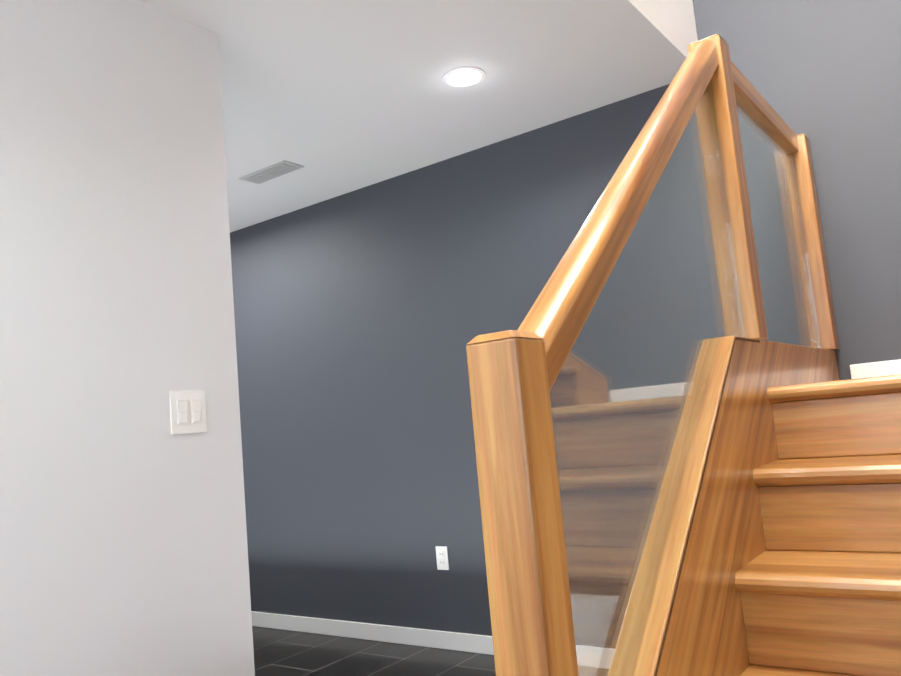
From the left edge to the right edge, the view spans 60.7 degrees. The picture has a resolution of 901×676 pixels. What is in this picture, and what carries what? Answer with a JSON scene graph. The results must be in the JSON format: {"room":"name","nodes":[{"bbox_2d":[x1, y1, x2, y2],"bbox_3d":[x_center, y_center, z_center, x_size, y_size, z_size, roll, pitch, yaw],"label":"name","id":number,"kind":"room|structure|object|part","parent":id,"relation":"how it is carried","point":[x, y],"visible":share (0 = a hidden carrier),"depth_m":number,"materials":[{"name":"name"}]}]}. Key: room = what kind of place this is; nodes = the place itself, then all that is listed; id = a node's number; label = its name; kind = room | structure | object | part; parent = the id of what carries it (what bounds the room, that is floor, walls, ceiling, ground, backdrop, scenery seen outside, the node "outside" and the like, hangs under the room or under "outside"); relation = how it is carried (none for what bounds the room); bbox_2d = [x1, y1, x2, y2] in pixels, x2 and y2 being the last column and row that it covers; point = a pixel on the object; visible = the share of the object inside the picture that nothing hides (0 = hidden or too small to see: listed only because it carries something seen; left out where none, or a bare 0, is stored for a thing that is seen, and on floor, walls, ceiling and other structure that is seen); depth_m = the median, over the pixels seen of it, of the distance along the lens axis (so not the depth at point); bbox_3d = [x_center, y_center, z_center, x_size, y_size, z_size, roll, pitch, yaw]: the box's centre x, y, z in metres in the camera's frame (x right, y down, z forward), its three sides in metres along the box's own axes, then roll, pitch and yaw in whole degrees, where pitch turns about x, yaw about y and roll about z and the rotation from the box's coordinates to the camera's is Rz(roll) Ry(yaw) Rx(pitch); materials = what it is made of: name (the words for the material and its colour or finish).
{"room":"home stairwell","nodes":[
{"label":"home stairwell","id":0,"kind":"room"},
{"bbox_2d":[0,0,254,675],"bbox_3d":[-1.709,0.142,1.054,0.110,2.436,3.420,-10,-8,35],"label":"wall","id":1,"kind":"structure","parent":0,"point":[123,542],"depth_m":2.08,"materials":[{"name":"paint"}]},
{"bbox_2d":[169,390,206,433],"bbox_3d":[-0.763,0.215,2.246,0.012,0.124,0.118,-10,-8,35],"label":"switch plate","id":2,"kind":"object","parent":1,"relation":"attached to","point":[187,411],"visible":1,"depth_m":2.24,"materials":[{"name":"white plastic"}]},
{"bbox_2d":[139,0,697,232],"bbox_3d":[-1.815,-1.132,2.159,6.130,0.354,4.980,-10,-8,35],"label":"ceiling","id":3,"kind":"structure","parent":0,"point":[335,98],"depth_m":3.00,"materials":[{"name":"paint"}]},
{"bbox_2d":[239,160,303,183],"bbox_3d":[-0.905,-0.831,3.883,0.340,0.012,0.130,-10,-8,35],"label":"ceiling vent","id":4,"kind":"object","parent":3,"relation":"in","point":[274,171],"visible":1,"depth_m":3.86,"materials":[{"name":"grey metal"}]},
{"bbox_2d":[442,67,484,87],"bbox_3d":[0.052,-1.019,3.011,0.170,0.006,0.170,-10,-8,35],"label":"recessed light","id":5,"kind":"object","parent":3,"relation":"in","point":[463,77],"visible":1,"depth_m":3.00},
{"bbox_2d":[252,626,608,675],"bbox_3d":[-1.090,1.430,1.505,7.590,0.120,5.220,-10,-8,35],"label":"floor","id":6,"kind":"structure","parent":0,"point":[278,652],"depth_m":3.76,"materials":[{"name":"tile"}]},
{"bbox_2d":[466,34,900,675],"bbox_3d":[1.335,-1.111,1.134,2.314,4.400,2.926,-10,-8,35],"label":"staircase","id":7,"kind":"structure","parent":6,"relation":"on","point":[772,544],"depth_m":1.51,"materials":[{"name":"brown wood"}]},
{"bbox_3d":[0.720,0.003,1.935,0.010,1.507,2.111,-10,-8,35],"label":"glass","id":8,"kind":"part","parent":7,"relation":"part of","materials":[{"name":"clear glass"}]},
{"bbox_2d":[230,0,900,648],"bbox_3d":[0.175,-1.101,3.866,7.350,5.200,0.120,-10,-8,35],"label":"wall","id":9,"kind":"structure","parent":0,"point":[364,316],"depth_m":3.79,"materials":[{"name":"paint"}]},
{"bbox_2d":[251,611,614,668],"bbox_3d":[-0.570,1.587,4.193,5.035,0.085,0.012,-10,-8,35],"label":"baseboard","id":10,"kind":"structure","parent":9,"relation":"attached to","point":[472,643],"depth_m":4.00,"materials":[{"name":"white wood"}]},
{"bbox_2d":[435,546,448,569],"bbox_3d":[-0.042,1.097,3.835,0.070,0.114,0.010,-10,-8,35],"label":"outlet","id":11,"kind":"object","parent":9,"relation":"attached to","point":[442,557],"visible":1,"depth_m":3.83,"materials":[{"name":"white plastic"}]},
{"bbox_2d":[850,359,900,378],"bbox_3d":[1.768,0.076,2.568,0.780,0.065,0.012,-10,-8,35],"label":"baseboard","id":12,"kind":"structure","parent":9,"relation":"attached to","point":[892,367],"depth_m":2.74,"materials":[{"name":"white wood"}]}
]}

